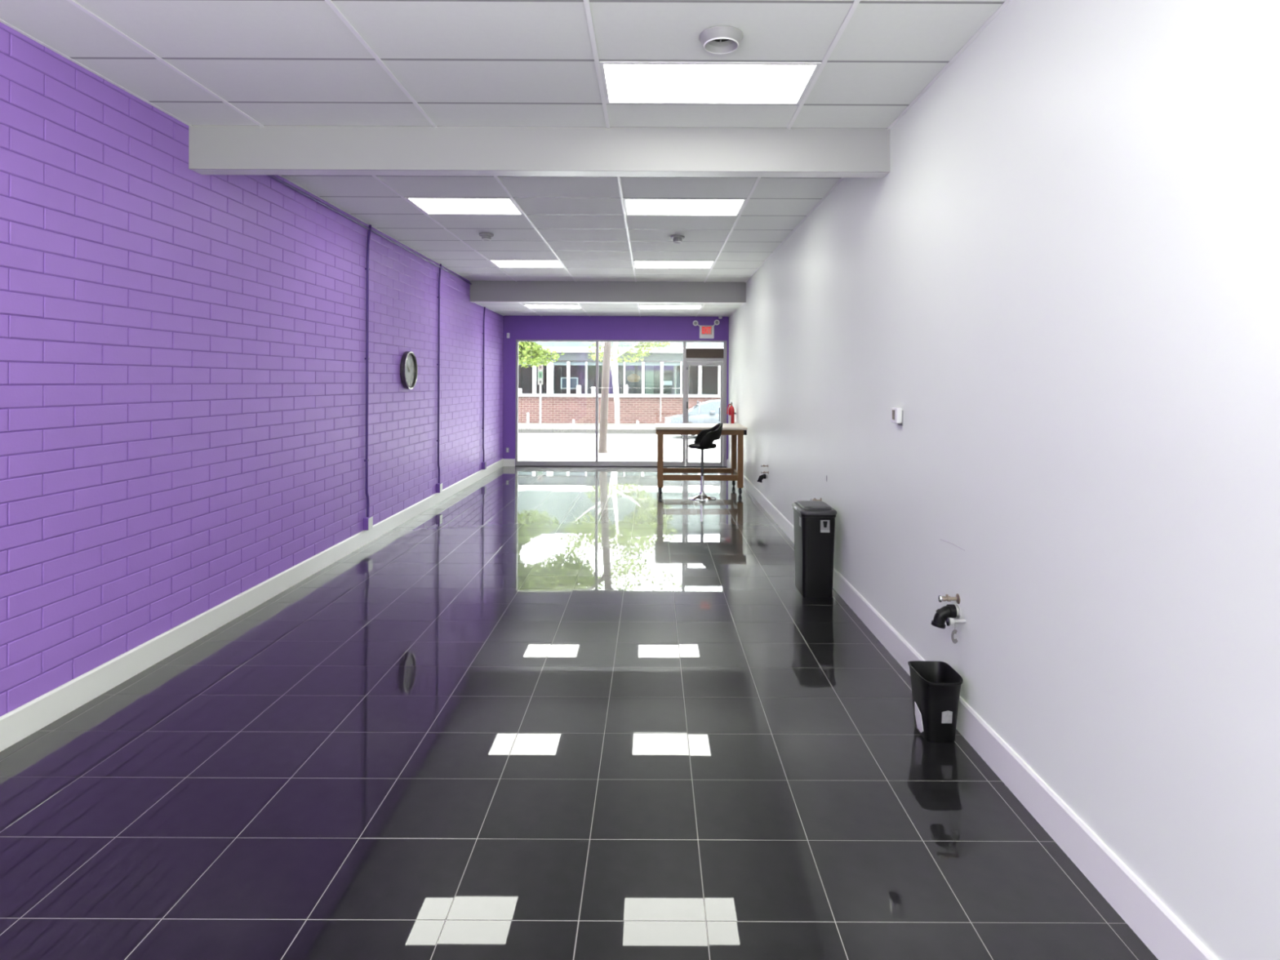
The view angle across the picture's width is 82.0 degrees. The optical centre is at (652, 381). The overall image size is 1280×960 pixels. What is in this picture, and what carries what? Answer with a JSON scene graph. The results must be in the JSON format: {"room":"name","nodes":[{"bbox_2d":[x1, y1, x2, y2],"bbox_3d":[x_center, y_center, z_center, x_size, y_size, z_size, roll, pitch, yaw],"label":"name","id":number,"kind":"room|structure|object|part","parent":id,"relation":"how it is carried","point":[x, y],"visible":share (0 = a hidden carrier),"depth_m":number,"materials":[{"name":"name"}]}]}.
{"room":"empty retail shop","nodes":[
{"label":"empty retail shop","id":0,"kind":"room"},
{"bbox_2d":[0,22,503,716],"bbox_3d":[-3.234,-0.078,5.775,0.251,3.874,19.550,0,0,0],"label":"wall","id":1,"kind":"structure","parent":0,"point":[183,349],"depth_m":4.75,"materials":[{"name":"purple brick"}]},
{"bbox_2d":[0,458,503,751],"bbox_3d":[-3.110,1.680,5.675,0.016,0.160,19.350,0,0,0],"label":"baseboard","id":2,"kind":"structure","parent":1,"relation":"attached to","point":[31,717],"depth_m":4.83,"materials":[{"name":"white paint"}]},
{"bbox_2d":[363,224,373,530],"bbox_3d":[-3.077,-0.059,7.989,0.066,3.311,0.128,0,0,0],"label":"conduit","id":3,"kind":"object","parent":1,"relation":"attached to","point":[367,521],"visible":1,"depth_m":7.96,"materials":[{"name":"purple metal"}]},
{"bbox_3d":[-3.055,1.534,7.980,0.008,0.127,0.110,0,0,0],"label":"plate","id":4,"kind":"part","parent":3,"relation":"part of","materials":[{"name":"white plastic"}]},
{"bbox_2d":[266,174,471,284],"bbox_3d":[-3.084,-1.664,8.795,0.026,0.026,7.450,0,0,0],"label":"pipe","id":5,"kind":"object","parent":1,"relation":"attached to","point":[272,176],"visible":0.65,"depth_m":7.54,"materials":[{"name":"purple metal"}]},
{"bbox_2d":[400,351,417,389],"bbox_3d":[-3.074,-0.145,9.300,0.068,0.476,0.476,0,0,0],"label":"wall clock","id":6,"kind":"object","parent":1,"relation":"attached to","point":[408,366],"visible":1,"depth_m":9.28,"materials":[{"name":"grey"}]},
{"bbox_2d":[435,263,442,493],"bbox_3d":[-3.077,-0.059,10.659,0.066,3.311,0.128,0,0,0],"label":"conduit","id":7,"kind":"object","parent":1,"relation":"attached to","point":[438,486],"visible":1,"depth_m":10.63,"materials":[{"name":"purple metal"}]},
{"bbox_3d":[-3.055,1.534,10.650,0.008,0.127,0.110,0,0,0],"label":"plate","id":8,"kind":"part","parent":7,"relation":"part of","materials":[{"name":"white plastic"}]},
{"bbox_2d":[481,306,486,469],"bbox_3d":[-3.078,0.111,13.479,0.066,2.973,0.128,0,0,0],"label":"conduit","id":9,"kind":"object","parent":1,"relation":"attached to","point":[483,464],"visible":1,"depth_m":13.45,"materials":[{"name":"purple metal"}]},
{"bbox_2d":[0,0,1011,316],"bbox_3d":[-0.756,-1.633,5.675,4.893,0.541,19.550,0,0,0],"label":"ceiling","id":10,"kind":"structure","parent":0,"point":[434,63],"depth_m":4.17,"materials":[{"name":"white"}]},
{"bbox_2d":[404,197,523,214],"bbox_3d":[-1.807,-1.735,7.180,0.986,0.057,0.676,0,0,0],"label":"ceiling light","id":11,"kind":"object","parent":10,"relation":"attached to","point":[429,206],"visible":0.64,"depth_m":7.17,"materials":[{"name":"white plastic"}]},
{"bbox_2d":[479,232,493,241],"bbox_3d":[-1.920,-1.672,8.516,0.168,0.074,0.168,0,0,0],"label":"smoke detector","id":12,"kind":"object","parent":10,"relation":"attached to","point":[486,237],"visible":1,"depth_m":8.47,"materials":[{"name":"grey plastic"}]},
{"bbox_2d":[488,259,564,267],"bbox_3d":[-1.807,-1.735,10.680,0.986,0.057,0.676,0,0,0],"label":"ceiling light","id":13,"kind":"object","parent":10,"relation":"attached to","point":[499,263],"visible":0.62,"depth_m":10.69,"materials":[{"name":"white plastic"}]},
{"bbox_2d":[523,304,581,308],"bbox_3d":[-1.809,-1.397,13.430,0.986,0.057,0.676,0,0,0],"label":"ceiling light","id":14,"kind":"object","parent":10,"relation":"attached to","point":[530,306],"visible":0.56,"depth_m":13.44,"materials":[{"name":"white plastic"}]},
{"bbox_2d":[639,305,702,309],"bbox_3d":[0.326,-1.387,13.430,1.136,0.057,0.676,0,0,0],"label":"ceiling light","id":15,"kind":"object","parent":10,"relation":"attached to","point":[641,307],"visible":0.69,"depth_m":13.49,"materials":[{"name":"white plastic"}]},
{"bbox_2d":[633,260,715,268],"bbox_3d":[0.303,-1.725,10.680,1.146,0.057,0.676,0,0,0],"label":"ceiling light","id":16,"kind":"object","parent":10,"relation":"attached to","point":[637,264],"visible":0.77,"depth_m":10.66,"materials":[{"name":"white plastic"}]},
{"bbox_2d":[670,235,684,243],"bbox_3d":[0.293,-1.662,8.609,0.168,0.074,0.168,0,0,0],"label":"smoke detector","id":17,"kind":"object","parent":10,"relation":"attached to","point":[677,238],"visible":1,"depth_m":8.56,"materials":[{"name":"grey plastic"}]},
{"bbox_2d":[623,198,746,215],"bbox_3d":[0.303,-1.725,7.180,1.146,0.057,0.676,0,0,0],"label":"ceiling light","id":18,"kind":"object","parent":10,"relation":"attached to","point":[633,206],"visible":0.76,"depth_m":7.17,"materials":[{"name":"white plastic"}]},
{"bbox_2d":[599,61,821,104],"bbox_3d":[0.308,-1.725,4.212,1.183,0.057,0.586,0,0,0],"label":"ceiling light","id":19,"kind":"object","parent":10,"relation":"attached to","point":[629,82],"visible":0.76,"depth_m":4.19,"materials":[{"name":"white plastic"}]},
{"bbox_2d":[699,25,743,53],"bbox_3d":[0.329,-1.674,3.554,0.207,0.050,0.288,0,0,0],"label":"smoke detector","id":20,"kind":"object","parent":10,"relation":"attached to","point":[722,39],"visible":1,"depth_m":3.54,"materials":[{"name":"grey plastic"}]},
{"bbox_2d":[0,466,1158,959],"bbox_3d":[-0.772,1.830,5.650,4.893,0.121,19.500,0,0,0],"label":"floor","id":21,"kind":"structure","parent":0,"point":[544,713],"depth_m":3.25,"materials":[{"name":"grey tile"}]},
{"bbox_2d":[655,422,747,494],"bbox_3d":[0.764,1.244,12.060,1.436,1.066,1.120,0,0,0],"label":"work table","id":22,"kind":"object","parent":21,"relation":"on","point":[737,431],"visible":1,"depth_m":11.58,"materials":[{"name":"brown wood"}]},
{"bbox_3d":[0.126,1.245,12.516,0.088,0.830,0.088,0,0,0],"label":"leg","id":23,"kind":"part","parent":22,"relation":"part of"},
{"bbox_3d":[0.126,1.245,11.604,0.088,0.830,0.088,0,0,0],"label":"leg","id":24,"kind":"part","parent":22,"relation":"part of","materials":[{"name":"brown wood"}]},
{"bbox_3d":[1.382,1.250,12.516,0.088,0.830,0.088,0,0,0],"label":"leg","id":25,"kind":"part","parent":22,"relation":"part of","materials":[{"name":"brown wood"}]},
{"bbox_3d":[1.382,1.250,11.604,0.088,0.830,0.088,0,0,0],"label":"leg","id":26,"kind":"part","parent":22,"relation":"part of","materials":[{"name":"brown wood"}]},
{"bbox_2d":[688,422,722,500],"bbox_3d":[0.803,1.205,11.226,0.533,1.146,0.472,0,0,-8],"label":"bar stool","id":27,"kind":"object","parent":21,"relation":"on","point":[704,440],"visible":1,"depth_m":11.14,"materials":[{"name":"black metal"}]},
{"bbox_3d":[0.760,0.974,11.220,0.444,0.070,0.410,0,0,-8],"label":"seat","id":28,"kind":"part","parent":27,"relation":"part of","materials":[{"name":"black"}]},
{"bbox_3d":[0.871,0.806,11.236,0.399,0.349,0.472,0,0,-8],"label":"backrest","id":29,"kind":"part","parent":27,"relation":"part of","materials":[{"name":"black"}]},
{"bbox_2d":[791,500,837,597],"bbox_3d":[1.366,1.406,6.260,0.314,0.748,0.464,0,0,0],"label":"bin","id":30,"kind":"object","parent":21,"relation":"on","point":[814,521],"visible":1,"depth_m":6.06,"materials":[{"name":"black plastic"}]},
{"bbox_2d":[822,521,827,527],"bbox_3d":[1.418,1.170,6.045,0.037,0.051,0.002,0,0,0],"label":"picture","id":31,"kind":"object","parent":30,"relation":"attached to","point":[824,523],"depth_m":6.04,"materials":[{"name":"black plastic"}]},
{"bbox_2d":[907,661,962,742],"bbox_3d":[1.430,1.620,3.735,0.206,0.321,0.292,0,0,0],"label":"waste bin","id":32,"kind":"object","parent":21,"relation":"on","point":[935,685],"visible":1,"depth_m":3.63,"materials":[{"name":"black plastic"}]},
{"bbox_2d":[502,315,728,459],"bbox_3d":[-0.763,-0.066,15.450,4.693,3.874,0.200,0,0,0],"label":"wall","id":33,"kind":"structure","parent":0,"point":[518,327],"depth_m":15.35,"materials":[{"name":"purple paint"}]},
{"bbox_2d":[503,458,515,466],"bbox_3d":[-2.983,1.683,15.342,0.237,0.155,0.016,0,0,0],"label":"baseboard","id":34,"kind":"structure","parent":33,"relation":"attached to","point":[507,462],"depth_m":15.34,"materials":[{"name":"white paint"}]},
{"bbox_2d":[515,339,723,466],"bbox_3d":[-0.653,0.450,15.408,4.411,2.647,0.105,0,0,0],"label":"window","id":35,"kind":"structure","parent":33,"relation":"in","point":[517,463],"depth_m":15.38,"materials":[{"name":"metal"}]},
{"bbox_3d":[-2.837,0.435,15.420,0.044,2.637,0.070,0,0,0],"label":"frame","id":36,"kind":"part","parent":35,"relation":"part of","materials":[{"name":"metal"}]},
{"bbox_3d":[-1.096,1.710,15.420,3.450,0.102,0.070,0,0,0],"label":"sill frame","id":37,"kind":"part","parent":35,"relation":"part of","materials":[{"name":"metal"}]},
{"bbox_3d":[-1.053,-0.857,15.420,3.512,0.038,0.070,0,0,0],"label":"head frame","id":38,"kind":"part","parent":35,"relation":"part of","materials":[{"name":"metal"}]},
{"bbox_2d":[685,340,727,466],"bbox_3d":[1.125,0.453,15.389,0.855,2.637,0.133,0,0,0],"label":"door","id":39,"kind":"structure","parent":35,"relation":"attached to","point":[694,357],"depth_m":15.39,"materials":[{"name":"metal"}]},
{"bbox_3d":[1.094,-0.593,15.435,0.785,0.196,0.030,0,0,0],"label":"brown panel","id":40,"kind":"part","parent":39,"relation":"part of","materials":[{"name":"brown wood"}]},
{"bbox_3d":[1.095,-0.847,15.420,0.785,0.038,0.070,0,0,0],"label":"head frame","id":41,"kind":"part","parent":39,"relation":"part of","materials":[{"name":"metal"}]},
{"bbox_2d":[693,320,719,338],"bbox_3d":[1.111,-1.095,15.292,0.558,0.389,0.116,0,0,0],"label":"exit sign","id":42,"kind":"object","parent":33,"relation":"attached to","point":[705,331],"visible":1,"depth_m":15.27,"materials":[{"name":"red plastic"}]},
{"bbox_2d":[693,320,699,326],"bbox_3d":[0.918,-1.209,15.278,0.171,0.126,0.088,0,0,0],"label":"lamp","id":43,"kind":"object","parent":42,"relation":"attached to","point":[695,322],"depth_m":15.23,"materials":[{"name":"grey plastic"}]},
{"bbox_2d":[713,320,719,325],"bbox_3d":[1.320,-1.217,15.278,0.141,0.142,0.088,0,0,0],"label":"lamp","id":44,"kind":"object","parent":42,"relation":"attached to","point":[717,322],"depth_m":15.23,"materials":[{"name":"grey plastic"}]},
{"bbox_2d":[728,0,1279,959],"bbox_3d":[1.682,-0.055,5.775,0.203,3.874,19.550,0,0,0],"label":"wall","id":45,"kind":"structure","parent":0,"point":[1062,275],"depth_m":2.71,"materials":[{"name":"white paint"}]},
{"bbox_2d":[188,124,889,177],"bbox_3d":[-0.756,-1.609,5.000,4.693,0.388,0.140,0,0,0],"label":"beam","id":46,"kind":"structure","parent":45,"relation":"attached to","point":[213,149],"depth_m":4.93,"materials":[{"name":"grey paint"}]},
{"bbox_2d":[470,280,746,303],"bbox_3d":[-0.756,-1.580,12.620,4.693,0.446,0.200,0,0,0],"label":"beam","id":47,"kind":"structure","parent":45,"relation":"attached to","point":[481,291],"depth_m":12.52,"materials":[{"name":"grey paint"}]},
{"bbox_2d":[726,401,736,423],"bbox_3d":[1.499,0.605,13.941,0.158,0.452,0.129,0,0,-44],"label":"fire extinguisher","id":48,"kind":"object","parent":45,"relation":"attached to","point":[731,412],"visible":0.88,"depth_m":13.91,"materials":[{"name":"red metal"}]},
{"bbox_2d":[756,474,767,482],"bbox_3d":[1.508,1.325,10.128,0.138,0.119,0.071,0,0,0],"label":"drain elbow","id":49,"kind":"object","parent":45,"relation":"attached to","point":[762,477],"visible":1,"depth_m":10.10,"materials":[{"name":"black plastic"}]},
{"bbox_2d":[890,407,902,426],"bbox_3d":[1.560,0.221,4.710,0.044,0.112,0.124,0,0,0],"label":"thermostat","id":50,"kind":"object","parent":45,"relation":"attached to","point":[896,413],"visible":1,"depth_m":4.65,"materials":[{"name":"white plastic"}]},
{"bbox_3d":[1.580,0.229,4.694,0.004,0.096,0.092,0,0,0],"label":"mounting plate","id":51,"kind":"part","parent":50,"relation":"part of","materials":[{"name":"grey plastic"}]},
{"bbox_2d":[930,604,960,628],"bbox_3d":[1.508,1.209,3.801,0.138,0.119,0.071,0,0,0],"label":"drain elbow","id":52,"kind":"object","parent":45,"relation":"attached to","point":[950,611],"visible":0.97,"depth_m":3.78,"materials":[{"name":"black plastic"}]},
{"bbox_2d":[937,593,959,604],"bbox_3d":[1.529,1.119,3.801,0.098,0.052,0.052,0,0,0],"label":"valve","id":53,"kind":"object","parent":45,"relation":"attached to","point":[946,597],"visible":1,"depth_m":3.79,"materials":[{"name":"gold metal"}]},
{"bbox_3d":[1.489,1.119,3.801,0.018,0.038,0.030,0,0,0],"label":"handle","id":54,"kind":"part","parent":53,"relation":"part of","materials":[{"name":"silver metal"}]},
{"bbox_2d":[946,617,965,643],"bbox_3d":[1.532,1.255,3.714,0.092,0.128,0.040,0,0,0],"label":"pipe","id":55,"kind":"object","parent":45,"relation":"attached to","point":[949,621],"visible":1,"depth_m":3.71,"materials":[{"name":"grey"}]},
{"bbox_3d":[1.490,1.211,3.714,0.008,0.040,0.040,0,0,0],"label":"handle","id":56,"kind":"part","parent":55,"relation":"part of","materials":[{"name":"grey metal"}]},
{"bbox_2d":[727,458,1217,959],"bbox_3d":[1.567,1.695,5.675,0.016,0.172,19.350,0,0,0],"label":"baseboard","id":57,"kind":"structure","parent":45,"relation":"attached to","point":[1158,928],"depth_m":2.81,"materials":[{"name":"white paint"}]},
{"label":"outside","id":58,"kind":"structure","parent":0,"visible":0},
{"bbox_2d":[518,428,656,434],"bbox_3d":[-0.010,2.264,30.125,120.000,0.620,0.250,0,0,0],"label":"curb","id":59,"kind":"object","parent":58,"point":[520,430],"visible":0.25,"depth_m":30.00,"materials":[{"name":"concrete"}]},
{"bbox_2d":[525,413,530,429],"bbox_3d":[-5.085,1.603,30.100,0.180,0.676,0.176,0,0,0],"label":"bollard","id":60,"kind":"object","parent":59,"relation":"on","point":[527,425],"visible":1,"depth_m":30.06,"materials":[{"name":"white"}]},
{"bbox_3d":[-5.085,1.603,30.100,0.090,0.676,0.088,0,0,0],"label":"post","id":61,"kind":"part","parent":60,"relation":"part of","materials":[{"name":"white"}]},
{"bbox_2d":[571,419,575,429],"bbox_3d":[-3.228,1.746,30.100,0.180,0.406,0.176,0,0,0],"label":"bollard","id":62,"kind":"object","parent":59,"relation":"on","point":[573,420],"visible":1,"depth_m":30.07,"materials":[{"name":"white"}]},
{"bbox_3d":[-3.228,1.746,30.100,0.090,0.406,0.088,0,0,0],"label":"post","id":63,"kind":"part","parent":62,"relation":"part of","materials":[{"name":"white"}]},
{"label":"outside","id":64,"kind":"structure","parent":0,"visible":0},
{"bbox_2d":[518,422,655,429],"bbox_3d":[-0.010,2.274,32.675,120.000,0.600,4.850,0,0,0],"label":"sidewalk","id":65,"kind":"structure","parent":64,"point":[521,425],"depth_m":32.70,"materials":[{"name":"white concrete"}]},
{"bbox_2d":[537,364,542,427],"bbox_3d":[-4.787,0.595,31.486,0.230,2.715,0.088,0,0,0],"label":"parking sign","id":66,"kind":"object","parent":65,"relation":"on","point":[540,367],"visible":0.94,"depth_m":31.45,"materials":[{"name":"white metal"}]},
{"bbox_3d":[-4.784,0.007,31.455,0.230,0.240,0.010,0,0,0],"label":"plate","id":67,"kind":"part","parent":66,"relation":"part of","materials":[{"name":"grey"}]},
{"bbox_2d":[585,342,671,427],"bbox_3d":[-1.386,-1.497,31.673,5.199,6.929,3.625,0,0,6],"label":"tree","id":68,"kind":"object","parent":65,"relation":"on","point":[615,356],"visible":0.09,"depth_m":31.54,"materials":[{"name":"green plant"}]},
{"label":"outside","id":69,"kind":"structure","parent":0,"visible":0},
{"bbox_3d":[-0.010,2.299,62.550,120.000,0.550,54.900,0,0,0],"label":"ground","id":70,"kind":"structure","parent":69,"visible":0},
{"bbox_2d":[518,341,723,423],"bbox_3d":[0.004,-0.826,36.875,52.000,5.700,4.250,0,0,0],"label":"brick building","id":71,"kind":"structure","parent":70,"relation":"on","point":[558,405],"depth_m":35.00,"materials":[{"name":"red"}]},
{"bbox_2d":[553,361,567,364],"bbox_3d":[-4.379,-0.877,35.065,0.662,0.171,0.030,0,0,0],"label":"blind","id":72,"kind":"object","parent":71,"relation":"hanging from","point":[554,362],"depth_m":35.05,"materials":[{"name":"white"}]},
{"bbox_2d":[560,377,577,389],"bbox_3d":[-4.062,0.065,36.020,0.855,0.570,0.080,0,0,0],"label":"display board","id":73,"kind":"object","parent":71,"relation":"in","point":[573,380],"visible":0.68,"depth_m":35.98,"materials":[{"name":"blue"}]},
{"bbox_3d":[-4.062,0.065,35.990,0.703,0.456,0.020,0,0,0],"label":"panel","id":74,"kind":"part","parent":73,"relation":"part of","materials":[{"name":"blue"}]},
{"bbox_2d":[569,361,585,365],"bbox_3d":[-3.549,-0.873,35.065,0.756,0.171,0.030,0,0,0],"label":"blind","id":75,"kind":"object","parent":71,"relation":"hanging from","point":[580,363],"depth_m":35.05,"materials":[{"name":"white"}]},
{"bbox_2d":[576,385,581,394],"bbox_3d":[-3.503,0.372,35.015,0.190,0.418,0.070,0,0,0],"label":"vent","id":76,"kind":"object","parent":71,"relation":"attached to","point":[579,387],"depth_m":34.98,"materials":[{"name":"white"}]},
{"bbox_2d":[579,379,595,394],"bbox_3d":[-3.198,0.269,36.150,0.722,0.741,0.500,0,0,0],"label":"base cabinet","id":77,"kind":"object","parent":71,"relation":"in","point":[591,383],"visible":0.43,"depth_m":35.90,"materials":[{"name":"white"}]},
{"bbox_2d":[591,386,595,394],"bbox_3d":[-2.809,0.413,35.015,0.171,0.342,0.070,0,0,0],"label":"vent","id":78,"kind":"object","parent":71,"relation":"attached to","point":[593,388],"depth_m":34.98,"materials":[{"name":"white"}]},
{"bbox_2d":[586,361,602,365],"bbox_3d":[-2.691,-0.869,35.065,0.821,0.171,0.030,0,0,0],"label":"blind","id":79,"kind":"object","parent":71,"relation":"hanging from","point":[588,363],"depth_m":35.05,"materials":[{"name":"white"}]},
{"bbox_2d":[609,361,623,365],"bbox_3d":[-1.760,-0.865,35.065,0.814,0.171,0.030,0,0,0],"label":"blind","id":80,"kind":"object","parent":71,"relation":"hanging from","point":[619,364],"depth_m":35.05,"materials":[{"name":"white"}]},
{"bbox_3d":[-0.003,0.663,35.090,52.000,0.133,0.420,0,0,0],"label":"sill","id":81,"kind":"part","parent":71,"relation":"part of","materials":[{"name":"white"}]},
{"bbox_2d":[625,385,627,394],"bbox_3d":[-1.254,0.373,35.015,0.179,0.437,0.070,0,0,0],"label":"vent","id":82,"kind":"object","parent":71,"relation":"attached to","point":[626,386],"depth_m":34.98,"materials":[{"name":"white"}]},
{"bbox_2d":[625,361,641,365],"bbox_3d":[-0.901,-0.861,35.065,0.798,0.171,0.030,0,0,0],"label":"blind","id":83,"kind":"object","parent":71,"relation":"hanging from","point":[636,363],"depth_m":35.05,"materials":[{"name":"white"}]},
{"bbox_2d":[626,373,640,382],"bbox_3d":[-0.915,-0.192,36.000,0.680,0.410,0.680,0,0,0],"label":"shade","id":84,"kind":"object","parent":71,"relation":"hanging from","point":[633,377],"depth_m":35.76,"materials":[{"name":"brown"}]},
{"bbox_2d":[645,365,653,394],"bbox_3d":[-0.146,-0.136,35.840,0.399,1.578,0.080,0,0,0],"label":"window","id":85,"kind":"structure","parent":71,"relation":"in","point":[649,369],"depth_m":35.80,"materials":[{"name":"glass"}]},
{"bbox_2d":[644,361,660,365],"bbox_3d":[-0.004,-0.857,35.065,0.768,0.171,0.030,0,0,0],"label":"blind","id":86,"kind":"object","parent":71,"relation":"hanging from","point":[646,363],"depth_m":35.05,"materials":[{"name":"grey"}]},
{"bbox_2d":[662,381,672,385],"bbox_3d":[0.737,0.058,35.940,0.456,0.209,0.080,0,0,0],"label":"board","id":87,"kind":"object","parent":71,"relation":"in","point":[664,383],"visible":1,"depth_m":35.90,"materials":[{"name":"white"}]},
{"bbox_2d":[662,362,680,365],"bbox_3d":[0.924,-0.853,35.065,0.829,0.171,0.030,0,0,0],"label":"blind","id":88,"kind":"object","parent":71,"relation":"hanging from","point":[664,363],"depth_m":35.05,"materials":[{"name":"grey"}]},
{"bbox_2d":[675,370,679,394],"bbox_3d":[1.231,0.061,36.050,0.228,1.198,0.500,0,0,0],"label":"window","id":89,"kind":"structure","parent":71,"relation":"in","point":[677,372],"depth_m":35.80,"materials":[{"name":"grey"}]},
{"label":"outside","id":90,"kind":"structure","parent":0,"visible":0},
{"bbox_2d":[518,442,719,462],"bbox_3d":[-0.009,2.084,18.575,80.000,0.580,6.050,0,0,0],"label":"sidewalk","id":91,"kind":"structure","parent":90,"point":[576,451],"depth_m":18.63,"materials":[{"name":"concrete"}]},
{"bbox_2d":[598,342,611,453],"bbox_3d":[-1.011,-1.539,19.215,4.929,6.718,3.550,0,0,0],"label":"street tree","id":92,"kind":"object","parent":91,"relation":"on","point":[607,345],"visible":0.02,"depth_m":18.52,"materials":[{"name":"grey plant"}]},
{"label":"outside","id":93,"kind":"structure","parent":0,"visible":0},
{"bbox_2d":[518,433,719,443],"bbox_3d":[-0.011,2.349,25.800,120.000,0.450,8.400,0,0,0],"label":"road","id":94,"kind":"structure","parent":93,"point":[522,437],"depth_m":27.51,"materials":[{"name":"grey asphalt"}]},
{"bbox_2d":[518,341,564,368],"bbox_3d":[-4.970,-1.569,22.732,8.778,7.354,4.876,0,0,-10],"label":"leafy tree","id":95,"kind":"object","parent":94,"relation":"on","point":[526,348],"visible":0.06,"depth_m":22.17,"materials":[{"name":"green plant"}]},
{"bbox_2d":[664,399,719,439],"bbox_3d":[2.677,1.401,28.157,4.480,1.470,1.915,0,0,0],"label":"parked car","id":96,"kind":"object","parent":94,"relation":"on","point":[708,411],"visible":0.2,"depth_m":27.41,"materials":[{"name":"silver metal"}]}
]}

